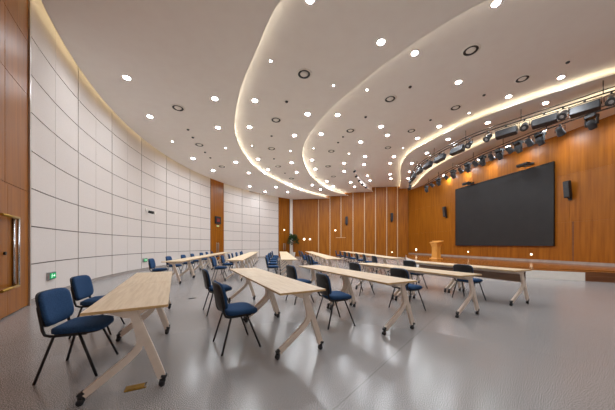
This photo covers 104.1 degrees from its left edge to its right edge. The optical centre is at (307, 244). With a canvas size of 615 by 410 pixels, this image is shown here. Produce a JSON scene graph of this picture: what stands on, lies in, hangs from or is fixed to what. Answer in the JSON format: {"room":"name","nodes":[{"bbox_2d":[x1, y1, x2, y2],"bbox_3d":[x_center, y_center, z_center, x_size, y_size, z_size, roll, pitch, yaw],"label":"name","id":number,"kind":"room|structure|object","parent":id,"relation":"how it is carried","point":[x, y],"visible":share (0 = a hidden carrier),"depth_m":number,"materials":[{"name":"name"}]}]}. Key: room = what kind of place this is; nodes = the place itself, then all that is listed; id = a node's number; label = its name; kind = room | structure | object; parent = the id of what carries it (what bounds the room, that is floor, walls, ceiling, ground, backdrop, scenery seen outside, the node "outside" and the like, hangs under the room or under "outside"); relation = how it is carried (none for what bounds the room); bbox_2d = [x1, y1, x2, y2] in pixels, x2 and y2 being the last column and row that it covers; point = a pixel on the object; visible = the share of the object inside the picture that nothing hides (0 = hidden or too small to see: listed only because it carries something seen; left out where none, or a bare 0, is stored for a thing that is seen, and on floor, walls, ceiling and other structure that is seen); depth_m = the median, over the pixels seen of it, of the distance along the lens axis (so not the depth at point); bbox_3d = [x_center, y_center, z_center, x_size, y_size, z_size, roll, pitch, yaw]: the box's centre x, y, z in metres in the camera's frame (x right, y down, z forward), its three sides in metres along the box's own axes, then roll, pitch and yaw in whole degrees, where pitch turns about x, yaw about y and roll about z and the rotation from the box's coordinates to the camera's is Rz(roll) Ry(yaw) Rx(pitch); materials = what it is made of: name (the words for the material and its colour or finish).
{"room":"lecture hall","nodes":[
{"label":"lecture hall","id":0,"kind":"room"},
{"bbox_2d":[0,0,27,308],"bbox_3d":[-4.363,-2.820,3.022,0.261,8.300,5.693,0,0,-41],"label":"wall","id":1,"kind":"structure","parent":0,"point":[13,13],"depth_m":4.80,"materials":[{"name":"brown wood"}]},
{"bbox_2d":[0,181,20,318],"bbox_3d":[-5.393,0.090,4.317,0.189,2.420,1.344,0,0,-36],"label":"door","id":2,"kind":"structure","parent":1,"relation":"in","point":[9,195],"depth_m":4.50,"materials":[{"name":"brown wood"}]},
{"bbox_2d":[31,0,277,299],"bbox_3d":[-6.175,-2.820,17.137,4.516,8.300,23.348,0,0,11],"label":"wall","id":3,"kind":"structure","parent":0,"point":[94,179],"depth_m":9.11,"materials":[{"name":"beige fabric"}]},
{"bbox_2d":[27,0,30,305],"bbox_3d":[-6.114,-2.320,5.264,0.060,7.300,0.061,0,0,-31],"label":"trim","id":4,"kind":"structure","parent":3,"relation":"attached to","point":[29,1],"depth_m":5.25,"materials":[{"name":"wood"}]},
{"bbox_2d":[46,271,55,279],"bbox_3d":[-6.595,0.790,6.183,0.070,0.190,0.360,0,0,-28],"label":"exit sign","id":5,"kind":"object","parent":3,"relation":"attached to","point":[50,275],"visible":1,"depth_m":6.10,"materials":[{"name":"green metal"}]},
{"bbox_2d":[31,256,272,304],"bbox_3d":[-6.606,1.282,16.382,3.897,0.095,21.954,0,0,8],"label":"baseboard","id":6,"kind":"structure","parent":3,"relation":"attached to","point":[127,272],"depth_m":10.53,"materials":[{"name":"grey metal"}]},
{"bbox_2d":[210,178,223,260],"bbox_3d":[-7.603,-2.820,20.266,0.115,8.300,1.590,0,0,20],"label":"wall panel","id":7,"kind":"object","parent":3,"relation":"in","point":[216,187],"depth_m":20.17,"materials":[{"name":"brown wood"}]},
{"bbox_2d":[215,216,220,223],"bbox_3d":[-7.546,-2.090,20.246,0.110,0.620,0.660,0,0,20],"label":"clock display","id":8,"kind":"object","parent":7,"relation":"attached to","point":[217,219],"visible":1,"depth_m":20.12,"materials":[{"name":"black plastic"}]},
{"bbox_2d":[278,197,288,256],"bbox_3d":[-2.674,-2.820,27.491,1.529,8.300,0.115,0,0,-41],"label":"wall panel","id":9,"kind":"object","parent":3,"relation":"in","point":[283,203],"depth_m":27.45,"materials":[{"name":"brown wood"}]},
{"bbox_2d":[290,199,292,253],"bbox_3d":[-1.865,-2.370,27.959,0.270,7.400,0.240,0,0,9],"label":"trim","id":10,"kind":"structure","parent":3,"relation":"attached to","point":[291,200],"depth_m":27.85,"materials":[{"name":"white paint"}]},
{"bbox_2d":[42,0,327,198],"bbox_3d":[4.124,-5.320,12.597,25.065,0.001,30.971,0,0,0],"label":"ceiling","id":11,"kind":"structure","parent":0,"point":[185,53],"depth_m":7.15,"materials":[{"name":"paint"}]},
{"bbox_2d":[171,104,184,111],"bbox_3d":[-5.020,-5.299,9.300,0.500,0.040,0.500,0,0,0],"label":"recessed light","id":12,"kind":"object","parent":11,"relation":"attached to","point":[176,107],"depth_m":9.26,"materials":[{"name":"white paint"}]},
{"bbox_2d":[0,256,614,409],"bbox_3d":[3.500,1.330,13.000,31.000,0.001,34.000,0,0,0],"label":"floor","id":13,"kind":"structure","parent":0,"point":[556,350],"depth_m":3.00,"materials":[{"name":"plastic"}]},
{"bbox_2d":[32,288,118,385],"bbox_3d":[-2.476,0.901,2.595,0.548,0.867,0.536,0,0,-19],"label":"padded chair","id":14,"kind":"object","parent":13,"relation":"on","point":[55,305],"visible":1,"depth_m":2.45,"materials":[{"name":"blue fabric"}]},
{"bbox_2d":[68,275,124,338],"bbox_3d":[-3.253,0.901,3.719,0.548,0.867,0.536,0,0,-19],"label":"padded chair","id":15,"kind":"object","parent":13,"relation":"on","point":[81,287],"visible":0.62,"depth_m":3.56,"materials":[{"name":"blue fabric"}]},
{"bbox_2d":[75,281,170,406],"bbox_3d":[-1.985,0.943,2.800,0.657,0.774,1.620,0,0,-29],"label":"folding table","id":16,"kind":"object","parent":13,"relation":"on","point":[130,301],"visible":1,"depth_m":2.23,"materials":[{"name":"brown wood"}]},
{"bbox_2d":[124,382,147,391],"bbox_3d":[-1.600,1.323,2.240,0.170,0.014,0.095,0,0,-26],"label":"floor outlet","id":17,"kind":"object","parent":13,"relation":"on","point":[141,385],"visible":1,"depth_m":2.23,"materials":[{"name":"gold metal"}]},
{"bbox_2d":[118,271,171,337],"bbox_3d":[-2.768,0.943,4.225,0.657,0.774,1.620,0,0,-29],"label":"folding table","id":18,"kind":"object","parent":13,"relation":"on","point":[146,277],"visible":0.41,"depth_m":3.98,"materials":[{"name":"brown wood"}]},
{"bbox_2d":[148,258,167,271],"bbox_3d":[-5.242,0.901,8.418,0.548,0.867,0.536,0,0,-15],"label":"padded chair","id":19,"kind":"object","parent":13,"relation":"on","point":[151,262],"visible":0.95,"depth_m":8.26,"materials":[{"name":"blue fabric"}]},
{"bbox_2d":[166,256,182,275],"bbox_3d":[-5.619,0.901,10.089,0.548,0.867,0.536,0,0,-7],"label":"padded chair","id":20,"kind":"object","parent":13,"relation":"on","point":[168,258],"visible":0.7,"depth_m":9.98,"materials":[{"name":"blue fabric"}]},
{"bbox_2d":[162,259,194,283],"bbox_3d":[-4.728,0.943,8.847,0.657,0.774,1.620,0,0,-10],"label":"folding table","id":21,"kind":"object","parent":13,"relation":"on","point":[176,261],"visible":0.83,"depth_m":8.49,"materials":[{"name":"brown wood"}]},
{"bbox_2d":[181,257,203,277],"bbox_3d":[-4.999,0.943,10.450,0.657,0.774,1.620,0,0,-10],"label":"folding table","id":22,"kind":"object","parent":13,"relation":"on","point":[195,258],"visible":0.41,"depth_m":10.68,"materials":[{"name":"brown wood"}]},
{"bbox_2d":[194,255,212,270],"bbox_3d":[-5.270,0.943,12.054,0.657,0.774,1.620,0,0,-10],"label":"folding table","id":23,"kind":"object","parent":13,"relation":"on","point":[204,256],"visible":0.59,"depth_m":12.71,"materials":[{"name":"brown wood"}]},
{"bbox_2d":[202,269,231,315],"bbox_3d":[-1.815,0.901,4.806,0.548,0.867,0.536,0,0,-30],"label":"padded chair","id":24,"kind":"object","parent":13,"relation":"on","point":[206,277],"visible":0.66,"depth_m":4.58,"materials":[{"name":"blue fabric"}]},
{"bbox_2d":[211,257,226,280],"bbox_3d":[-3.374,0.901,9.183,0.548,0.867,0.536,0,0,-8],"label":"padded chair","id":25,"kind":"object","parent":13,"relation":"on","point":[214,263],"visible":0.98,"depth_m":8.99,"materials":[{"name":"blue fabric"}]},
{"bbox_2d":[220,255,233,273],"bbox_3d":[-3.643,0.901,10.874,0.548,0.867,0.536,0,0,-7],"label":"padded chair","id":26,"kind":"object","parent":13,"relation":"on","point":[221,256],"visible":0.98,"depth_m":10.68,"materials":[{"name":"blue fabric"}]},
{"bbox_2d":[224,258,246,280],"bbox_3d":[-2.833,0.943,9.595,0.657,0.774,1.620,0,0,-9],"label":"folding table","id":27,"kind":"object","parent":13,"relation":"on","point":[234,260],"visible":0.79,"depth_m":8.86,"materials":[{"name":"brown wood"}]},
{"bbox_2d":[212,280,260,355],"bbox_3d":[-0.975,0.901,3.213,0.548,0.867,0.536,0,0,-32],"label":"padded chair","id":28,"kind":"object","parent":13,"relation":"on","point":[239,309],"visible":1,"depth_m":3.04,"materials":[{"name":"blue fabric"}]},
{"bbox_2d":[234,256,249,267],"bbox_3d":[-3.076,0.943,11.202,0.657,0.774,1.620,0,0,-9],"label":"folding table","id":29,"kind":"object","parent":13,"relation":"on","point":[237,256],"visible":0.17,"depth_m":11.60,"materials":[{"name":"brown wood"}]},
{"bbox_2d":[228,268,277,319],"bbox_3d":[-1.193,0.943,5.041,0.657,0.774,1.620,0,0,-28],"label":"folding table","id":30,"kind":"object","parent":13,"relation":"on","point":[245,272],"visible":0.66,"depth_m":5.04,"materials":[{"name":"brown wood"}]},
{"bbox_2d":[265,257,278,273],"bbox_3d":[-1.419,0.901,9.574,0.548,0.867,0.536,0,0,-8],"label":"padded chair","id":31,"kind":"object","parent":13,"relation":"on","point":[266,258],"visible":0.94,"depth_m":9.36,"materials":[{"name":"blue fabric"}]},
{"bbox_2d":[244,275,325,359],"bbox_3d":[-0.435,0.943,3.602,0.657,0.774,1.620,0,0,-28],"label":"folding table","id":32,"kind":"object","parent":13,"relation":"on","point":[280,285],"visible":0.95,"depth_m":3.04,"materials":[{"name":"brown wood"}]},
{"bbox_2d":[280,257,296,275],"bbox_3d":[-0.810,0.943,9.989,0.657,0.774,1.620,0,0,-7],"label":"folding table","id":33,"kind":"object","parent":13,"relation":"on","point":[289,259],"visible":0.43,"depth_m":9.88,"materials":[{"name":"brown wood"}]},
{"bbox_2d":[287,234,299,256],"bbox_3d":[-1.621,-0.013,26.903,1.642,2.687,1.617,0,0,0],"label":"potted plant","id":34,"kind":"object","parent":13,"relation":"on","point":[293,238],"visible":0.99,"depth_m":26.72,"materials":[{"name":"green plant"}]},
{"bbox_2d":[286,265,313,304],"bbox_3d":[-0.206,0.901,5.659,0.548,0.867,0.536,0,0,-28],"label":"padded chair","id":35,"kind":"object","parent":13,"relation":"on","point":[291,272],"visible":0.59,"depth_m":5.49,"materials":[{"name":"blue fabric"}]},
{"bbox_2d":[317,255,332,272],"bbox_3d":[0.858,0.943,12.052,0.658,0.774,1.620,0,0,-5],"label":"folding table","id":36,"kind":"object","parent":13,"relation":"on","point":[317,255],"visible":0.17,"depth_m":12.71,"materials":[{"name":"brown wood"}]},
{"bbox_2d":[299,265,353,308],"bbox_3d":[0.379,0.943,5.824,0.657,0.774,1.620,0,0,-25],"label":"folding table","id":37,"kind":"object","parent":13,"relation":"on","point":[327,269],"visible":0.51,"depth_m":5.46,"materials":[{"name":"brown wood"}]},
{"bbox_2d":[321,257,340,277],"bbox_3d":[1.000,0.943,10.432,0.657,0.774,1.620,0,0,-5],"label":"folding table","id":38,"kind":"object","parent":13,"relation":"on","point":[335,259],"visible":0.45,"depth_m":9.88,"materials":[{"name":"brown wood"}]},
{"bbox_2d":[316,272,354,329],"bbox_3d":[0.443,0.901,4.090,0.548,0.867,0.536,0,0,-20],"label":"padded chair","id":39,"kind":"object","parent":13,"relation":"on","point":[323,281],"visible":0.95,"depth_m":3.92,"materials":[{"name":"blue fabric"}]},
{"bbox_2d":[349,262,374,295],"bbox_3d":[1.453,0.901,6.564,0.548,0.867,0.536,0,0,-24],"label":"padded chair","id":40,"kind":"object","parent":13,"relation":"on","point":[354,266],"visible":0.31,"depth_m":6.41,"materials":[{"name":"blue fabric"}]},
{"bbox_2d":[362,254,374,271],"bbox_3d":[3.085,0.901,12.260,0.548,0.867,0.536,0,0,1],"label":"padded chair","id":41,"kind":"object","parent":13,"relation":"on","point":[363,255],"visible":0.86,"depth_m":12.06,"materials":[{"name":"blue fabric"}]},
{"bbox_2d":[329,271,416,334],"bbox_3d":[1.079,0.943,4.356,0.657,0.774,1.620,0,0,-25],"label":"folding table","id":42,"kind":"object","parent":13,"relation":"on","point":[377,278],"visible":0.91,"depth_m":3.78,"materials":[{"name":"brown wood"}]},
{"bbox_2d":[372,256,386,275],"bbox_3d":[3.115,0.901,10.510,0.548,0.867,0.536,0,0,-6],"label":"padded chair","id":43,"kind":"object","parent":13,"relation":"on","point":[374,258],"visible":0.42,"depth_m":10.35,"materials":[{"name":"blue fabric"}]},
{"bbox_2d":[355,263,411,298],"bbox_3d":[2.056,0.943,6.680,0.658,0.774,1.620,0,0,-24],"label":"folding table","id":44,"kind":"object","parent":13,"relation":"on","point":[374,265],"visible":0.65,"depth_m":6.61,"materials":[{"name":"brown wood"}]},
{"bbox_2d":[376,256,403,275],"bbox_3d":[3.706,0.943,10.922,0.657,0.774,1.620,0,0,-2],"label":"folding table","id":45,"kind":"object","parent":13,"relation":"on","point":[384,257],"visible":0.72,"depth_m":10.68,"materials":[{"name":"brown wood"}]},
{"bbox_2d":[389,268,425,310],"bbox_3d":[2.044,0.901,4.977,0.548,0.867,0.536,0,0,-25],"label":"padded chair","id":46,"kind":"object","parent":13,"relation":"on","point":[394,272],"visible":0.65,"depth_m":4.81,"materials":[{"name":"blue fabric"}]},
{"bbox_2d":[403,260,427,288],"bbox_3d":[3.310,0.901,7.450,0.548,0.867,0.536,0,0,-25],"label":"padded chair","id":47,"kind":"object","parent":13,"relation":"on","point":[410,263],"visible":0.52,"depth_m":7.30,"materials":[{"name":"blue fabric"}]},
{"bbox_2d":[411,261,460,291],"bbox_3d":[3.900,0.943,7.584,0.658,0.774,1.620,0,0,-21],"label":"folding table","id":48,"kind":"object","parent":13,"relation":"on","point":[422,264],"visible":0.53,"depth_m":7.39,"materials":[{"name":"brown wood"}]},
{"bbox_2d":[395,267,481,317],"bbox_3d":[2.704,0.943,5.189,0.657,0.774,1.620,0,0,-23],"label":"folding table","id":49,"kind":"object","parent":13,"relation":"on","point":[444,273],"visible":0.93,"depth_m":4.61,"materials":[{"name":"brown wood"}]},
{"bbox_2d":[452,264,485,299],"bbox_3d":[3.957,0.901,5.919,0.548,0.867,0.536,0,0,-25],"label":"padded chair","id":50,"kind":"object","parent":13,"relation":"on","point":[456,267],"visible":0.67,"depth_m":5.79,"materials":[{"name":"blue fabric"}]},
{"bbox_2d":[447,264,531,305],"bbox_3d":[4.469,0.943,6.061,0.657,0.774,1.620,0,0,-20],"label":"folding table","id":51,"kind":"object","parent":13,"relation":"on","point":[498,273],"visible":0.73,"depth_m":5.70,"materials":[{"name":"brown wood"}]},
{"bbox_2d":[406,254,614,282],"bbox_3d":[10.145,1.155,15.006,6.207,0.350,21.167,0,0,-12],"label":"stage","id":52,"kind":"object","parent":13,"relation":"on","point":[542,270],"visible":0.59,"depth_m":10.45,"materials":[{"name":"white paint"}]},
{"bbox_2d":[429,240,442,258],"bbox_3d":[8.963,0.334,16.703,0.526,1.293,0.780,0,0,-14],"label":"lectern","id":53,"kind":"object","parent":52,"relation":"on","point":[436,246],"visible":0.92,"depth_m":16.51,"materials":[{"name":"brown wood"}]},
{"bbox_2d":[289,186,407,256],"bbox_3d":[4.590,-2.820,27.151,13.976,8.300,0.092,0,0,9],"label":"wall","id":54,"kind":"structure","parent":0,"point":[369,229],"depth_m":26.96,"materials":[{"name":"brown wood"}]},
{"bbox_2d":[336,237,345,256],"bbox_3d":[3.770,0.225,27.223,1.068,2.170,0.035,0,0,9],"label":"door","id":55,"kind":"structure","parent":54,"relation":"in","point":[340,241],"depth_m":27.21,"materials":[{"name":"brown wood"}]},
{"bbox_2d":[234,0,485,195],"bbox_3d":[6.122,-5.570,14.535,20.324,0.001,26.377,0,0,0],"label":"ceiling","id":56,"kind":"structure","parent":0,"point":[336,40],"depth_m":7.25,"materials":[{"name":"paint"}]},
{"bbox_2d":[270,117,281,122],"bbox_3d":[-1.400,-5.549,10.670,0.500,0.040,0.500,0,0,0],"label":"recessed light","id":57,"kind":"object","parent":56,"relation":"attached to","point":[273,119],"depth_m":10.62,"materials":[{"name":"white paint"}]},
{"bbox_2d":[234,8,327,197],"bbox_3d":[3.281,-5.445,11.851,13.999,0.250,28.639,0,0,-29],"label":"trim","id":58,"kind":"structure","parent":56,"relation":"attached to","point":[274,8],"depth_m":17.56,"materials":[{"name":"paint"}]},
{"bbox_2d":[296,68,311,79],"bbox_3d":[-0.110,-5.549,7.810,0.500,0.040,0.500,0,0,0],"label":"recessed light","id":59,"kind":"object","parent":56,"relation":"attached to","point":[303,73],"depth_m":7.77,"materials":[{"name":"white paint"}]},
{"bbox_2d":[376,38,385,45],"bbox_3d":[2.020,-5.564,6.590,0.260,0.010,0.260,0,0,0],"label":"recessed light","id":60,"kind":"object","parent":56,"relation":"in","point":[379,42],"visible":1,"depth_m":6.59,"materials":[{"name":"white paint"}]},
{"bbox_2d":[302,0,614,192],"bbox_3d":[7.566,-5.920,15.498,16.440,0.001,23.871,0,0,0],"label":"ceiling","id":61,"kind":"structure","parent":0,"point":[514,35],"depth_m":7.83,"materials":[{"name":"paint"}]},
{"bbox_2d":[384,95,396,102],"bbox_3d":[3.340,-5.899,9.710,0.500,0.040,0.500,0,0,0],"label":"recessed light","id":62,"kind":"object","parent":61,"relation":"attached to","point":[390,98],"depth_m":9.67,"materials":[{"name":"white paint"}]},
{"bbox_2d":[302,0,486,195],"bbox_3d":[5.084,-5.745,13.599,11.433,0.350,25.307,0,0,-26],"label":"trim","id":63,"kind":"structure","parent":61,"relation":"attached to","point":[339,192],"depth_m":20.19,"materials":[{"name":"paint"}]},
{"bbox_2d":[461,43,480,56],"bbox_3d":[4.960,-5.899,7.290,0.500,0.040,0.500,0,0,0],"label":"recessed light","id":64,"kind":"object","parent":61,"relation":"attached to","point":[470,50],"depth_m":7.26,"materials":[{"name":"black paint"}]},
{"bbox_2d":[489,0,502,8],"bbox_3d":[4.620,-5.914,5.880,0.260,0.010,0.260,0,0,0],"label":"recessed light","id":65,"kind":"object","parent":61,"relation":"in","point":[496,3],"visible":1,"depth_m":5.88,"materials":[{"name":"white paint"}]},
{"bbox_2d":[491,0,500,6],"bbox_3d":[4.620,-5.912,5.880,0.184,0.005,0.181,0,0,0],"label":"diffuser","id":66,"kind":"object","parent":65,"relation":"attached to","point":[497,2],"depth_m":5.87,"materials":[{"name":"white plastic"}]},
{"bbox_2d":[354,36,614,186],"bbox_3d":[9.359,-6.420,16.408,12.125,0.001,21.085,0,0,0],"label":"ceiling","id":67,"kind":"structure","parent":0,"point":[594,59],"depth_m":10.81,"materials":[{"name":"paint"}]},
{"bbox_2d":[449,104,461,110],"bbox_3d":[6.910,-6.399,11.200,0.500,0.040,0.500,0,0,0],"label":"recessed light","id":68,"kind":"object","parent":67,"relation":"attached to","point":[458,106],"depth_m":11.16,"materials":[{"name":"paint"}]},
{"bbox_2d":[399,72,614,188],"bbox_3d":[9.932,-6.295,15.956,6.033,0.250,20.156,0,0,-14],"label":"trim","id":69,"kind":"structure","parent":67,"relation":"attached to","point":[611,73],"depth_m":10.31,"materials":[{"name":"paint"}]},
{"bbox_2d":[514,74,530,82],"bbox_3d":[8.290,-6.399,9.260,0.500,0.040,0.500,0,0,0],"label":"recessed light","id":70,"kind":"object","parent":67,"relation":"attached to","point":[525,77],"depth_m":9.22,"materials":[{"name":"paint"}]},
{"bbox_2d":[400,74,614,188],"bbox_3d":[11.067,-6.170,16.650,8.374,0.001,19.500,0,0,0],"label":"ceiling","id":71,"kind":"structure","parent":0,"point":[418,155],"depth_m":11.99,"materials":[{"name":"paint"}]},
{"bbox_2d":[409,80,614,180],"bbox_3d":[9.642,-5.905,15.119,3.226,0.530,15.881,0,0,-10],"label":"pipe","id":72,"kind":"object","parent":71,"relation":"hanging from","point":[603,93],"visible":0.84,"depth_m":10.77,"materials":[{"name":"black metal"}]},
{"bbox_2d":[415,165,423,174],"bbox_3d":[8.016,-5.397,17.199,0.338,0.557,0.873,0,0,3],"label":"panel light","id":73,"kind":"object","parent":72,"relation":"hanging from","point":[419,170],"visible":0.91,"depth_m":17.00,"materials":[{"name":"black metal"}]},
{"bbox_2d":[422,159,432,169],"bbox_3d":[8.015,-5.397,16.001,0.338,0.557,0.873,0,0,-3],"label":"panel light","id":74,"kind":"object","parent":72,"relation":"hanging from","point":[428,164],"visible":0.96,"depth_m":15.85,"materials":[{"name":"black metal"}]},
{"bbox_2d":[433,152,446,163],"bbox_3d":[8.130,-5.397,14.753,0.338,0.557,0.873,0,0,-7],"label":"panel light","id":75,"kind":"object","parent":72,"relation":"hanging from","point":[441,157],"visible":1,"depth_m":14.61,"materials":[{"name":"black metal"}]},
{"bbox_2d":[449,143,464,155],"bbox_3d":[8.406,-5.397,13.456,0.338,0.557,0.873,0,0,-16],"label":"panel light","id":76,"kind":"object","parent":72,"relation":"hanging from","point":[461,148],"visible":0.94,"depth_m":13.36,"materials":[{"name":"black metal"}]},
{"bbox_2d":[465,138,472,148],"bbox_3d":[8.586,-5.394,12.744,0.438,0.551,0.370,0,0,-20],"label":"light","id":77,"kind":"object","parent":72,"relation":"hanging from","point":[467,145],"visible":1,"depth_m":12.68,"materials":[{"name":"black metal"}]},
{"bbox_2d":[483,131,492,141],"bbox_3d":[8.982,-5.394,11.945,0.438,0.551,0.370,0,0,-15],"label":"light","id":78,"kind":"object","parent":72,"relation":"hanging from","point":[487,138],"visible":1,"depth_m":11.88,"materials":[{"name":"black metal"}]},
{"bbox_2d":[495,123,517,139],"bbox_3d":[9.411,-5.397,11.363,0.338,0.557,0.873,0,0,-35],"label":"panel light","id":79,"kind":"object","parent":72,"relation":"hanging from","point":[513,130],"visible":1,"depth_m":11.28,"materials":[{"name":"black metal"}]},
{"bbox_2d":[519,119,529,130],"bbox_3d":[9.763,-5.394,10.808,0.438,0.551,0.370,0,0,-42],"label":"light","id":80,"kind":"object","parent":72,"relation":"hanging from","point":[524,126],"visible":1,"depth_m":10.76,"materials":[{"name":"black metal"}]},
{"bbox_2d":[531,111,558,129],"bbox_3d":[10.181,-5.397,10.313,0.338,0.557,0.873,0,0,-37],"label":"panel light","id":81,"kind":"object","parent":72,"relation":"hanging from","point":[550,119],"visible":0.87,"depth_m":10.25,"materials":[{"name":"black metal"}]},
{"bbox_2d":[556,107,569,120],"bbox_3d":[10.476,-5.394,9.843,0.438,0.551,0.370,0,0,-24],"label":"light","id":82,"kind":"object","parent":72,"relation":"hanging from","point":[563,114],"visible":1,"depth_m":9.79,"materials":[{"name":"black metal"}]},
{"bbox_2d":[568,97,601,118],"bbox_3d":[10.850,-5.397,9.392,0.338,0.557,0.873,0,0,-34],"label":"panel light","id":83,"kind":"object","parent":72,"relation":"hanging from","point":[593,106],"visible":1,"depth_m":9.32,"materials":[{"name":"black metal"}]},
{"bbox_2d":[603,91,614,106],"bbox_3d":[11.205,-5.394,8.850,0.438,0.551,0.370,0,0,-35],"label":"light","id":84,"kind":"object","parent":72,"relation":"hanging from","point":[610,101],"visible":1,"depth_m":8.82,"materials":[{"name":"black metal"}]},
{"bbox_2d":[408,114,614,263],"bbox_3d":[13.620,-2.820,12.555,0.080,8.300,28.596,0,0,-11],"label":"wall","id":85,"kind":"structure","parent":0,"point":[585,157],"depth_m":12.75,"materials":[{"name":"brown wood"}]},
{"bbox_2d":[354,37,608,191],"bbox_3d":[7.409,-6.170,15.124,8.581,0.500,22.090,0,0,-21],"label":"trim","id":86,"kind":"structure","parent":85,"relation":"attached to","point":[361,181],"depth_m":22.84,"materials":[{"name":"paint"}]},
{"bbox_2d":[455,161,554,245],"bbox_3d":[12.783,-2.250,16.356,0.101,4.600,6.738,0,0,-11],"label":"projection screen","id":87,"kind":"object","parent":85,"relation":"attached to","point":[516,208],"visible":1,"depth_m":15.37,"materials":[{"name":"black metal"}]},
{"bbox_2d":[409,253,614,266],"bbox_3d":[13.571,0.910,12.548,0.020,0.140,27.583,0,0,-11],"label":"baseboard","id":88,"kind":"structure","parent":85,"relation":"attached to","point":[498,258],"depth_m":13.99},
{"bbox_2d":[412,91,614,187],"bbox_3d":[11.569,-6.045,16.341,3.582,0.250,19.720,0,0,-12],"label":"trim","id":89,"kind":"structure","parent":85,"relation":"attached to","point":[601,96],"depth_m":11.32,"materials":[{"name":"paint"}]},
{"bbox_2d":[516,162,533,167],"bbox_3d":[12.964,-4.782,14.298,0.560,0.175,0.620,0,0,-11],"label":"bar","id":90,"kind":"object","parent":85,"relation":"attached to","point":[525,164],"visible":1,"depth_m":14.18,"materials":[{"name":"black metal"}]},
{"bbox_2d":[563,180,571,200],"bbox_3d":[13.434,-2.807,12.387,0.350,0.995,0.260,0,0,-11],"label":"wall speaker","id":91,"kind":"object","parent":85,"relation":"attached to","point":[567,188],"visible":1,"depth_m":12.31,"materials":[{"name":"black plastic"}]},
{"bbox_2d":[563,181,568,196],"bbox_3d":[13.306,-2.870,12.363,0.089,0.776,0.220,0,0,-11],"label":"grille","id":92,"kind":"object","parent":91,"relation":"attached to","point":[566,183],"depth_m":12.35,"materials":[{"name":"black metal"}]},
{"bbox_2d":[572,222,573,260],"bbox_3d":[13.629,-0.190,12.316,0.020,2.000,0.071,0,0,-11],"label":"trim","id":93,"kind":"structure","parent":85,"relation":"attached to","point":[572,222],"depth_m":12.31,"materials":[{"name":"brown wood"}]},
{"bbox_2d":[411,93,614,189],"bbox_3d":[12.420,-5.920,16.700,5.359,0.001,19.400,0,0,0],"label":"ceiling","id":94,"kind":"structure","parent":0,"point":[577,123],"depth_m":14.28,"materials":[{"name":"paint"}]},
{"bbox_2d":[425,94,614,185],"bbox_3d":[11.280,-5.670,15.087,1.513,0.500,14.590,0,0,-9],"label":"pipe","id":95,"kind":"object","parent":94,"relation":"hanging from","point":[438,176],"visible":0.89,"depth_m":12.43,"materials":[{"name":"black metal"}]},
{"bbox_2d":[450,169,456,178],"bbox_3d":[10.511,-5.106,17.300,0.396,0.668,0.390,0,0,-3],"label":"light","id":96,"kind":"object","parent":95,"relation":"hanging from","point":[453,172],"visible":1,"depth_m":17.19,"materials":[{"name":"black metal"}]},
{"bbox_2d":[464,162,471,172],"bbox_3d":[10.553,-5.106,15.801,0.396,0.668,0.390,0,0,-7],"label":"light","id":97,"kind":"object","parent":95,"relation":"hanging from","point":[467,165],"visible":1,"depth_m":15.69,"materials":[{"name":"black metal"}]},
{"bbox_2d":[478,155,486,166],"bbox_3d":[10.640,-5.106,14.599,0.396,0.668,0.390,0,0,5],"label":"light","id":98,"kind":"object","parent":95,"relation":"hanging from","point":[481,159],"visible":1,"depth_m":14.50,"materials":[{"name":"black metal"}]},
{"bbox_2d":[488,152,494,160],"bbox_3d":[10.728,-5.174,14.006,0.438,0.551,0.370,0,0,-19],"label":"light","id":99,"kind":"object","parent":95,"relation":"hanging from","point":[491,157],"visible":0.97,"depth_m":13.91,"materials":[{"name":"black metal"}]},
{"bbox_2d":[495,148,503,159],"bbox_3d":[10.808,-5.106,13.502,0.396,0.668,0.390,0,0,-8],"label":"light","id":100,"kind":"object","parent":95,"relation":"hanging from","point":[499,153],"visible":1,"depth_m":13.40,"materials":[{"name":"black metal"}]},
{"bbox_2d":[505,144,513,153],"bbox_3d":[10.911,-5.174,12.949,0.438,0.551,0.370,0,0,2],"label":"light","id":101,"kind":"object","parent":95,"relation":"hanging from","point":[508,148],"visible":0.95,"depth_m":12.87,"materials":[{"name":"black metal"}]},
{"bbox_2d":[513,140,523,153],"bbox_3d":[10.984,-5.106,12.500,0.396,0.668,0.390,0,0,1],"label":"light","id":102,"kind":"object","parent":95,"relation":"hanging from","point":[518,144],"visible":1,"depth_m":12.40,"materials":[{"name":"black metal"}]},
{"bbox_2d":[525,136,534,146],"bbox_3d":[11.095,-5.174,12.004,0.438,0.551,0.370,0,0,-11],"label":"light","id":103,"kind":"object","parent":95,"relation":"hanging from","point":[528,141],"visible":1,"depth_m":11.93,"materials":[{"name":"black metal"}]},
{"bbox_2d":[534,131,545,145],"bbox_3d":[11.202,-5.106,11.550,0.396,0.668,0.390,0,0,-2],"label":"light","id":104,"kind":"object","parent":95,"relation":"hanging from","point":[540,136],"visible":1,"depth_m":11.46,"materials":[{"name":"black metal"}]},
{"bbox_2d":[555,124,566,136],"bbox_3d":[11.435,-5.174,10.856,0.438,0.551,0.370,0,0,-19],"label":"light","id":105,"kind":"object","parent":95,"relation":"hanging from","point":[560,131],"visible":1,"depth_m":10.78,"materials":[{"name":"black metal"}]},
{"bbox_2d":[584,113,599,129],"bbox_3d":[11.788,-5.106,9.952,0.396,0.668,0.390,0,0,-13],"label":"light","id":106,"kind":"object","parent":95,"relation":"hanging from","point":[590,122],"visible":1,"depth_m":9.88,"materials":[{"name":"black metal"}]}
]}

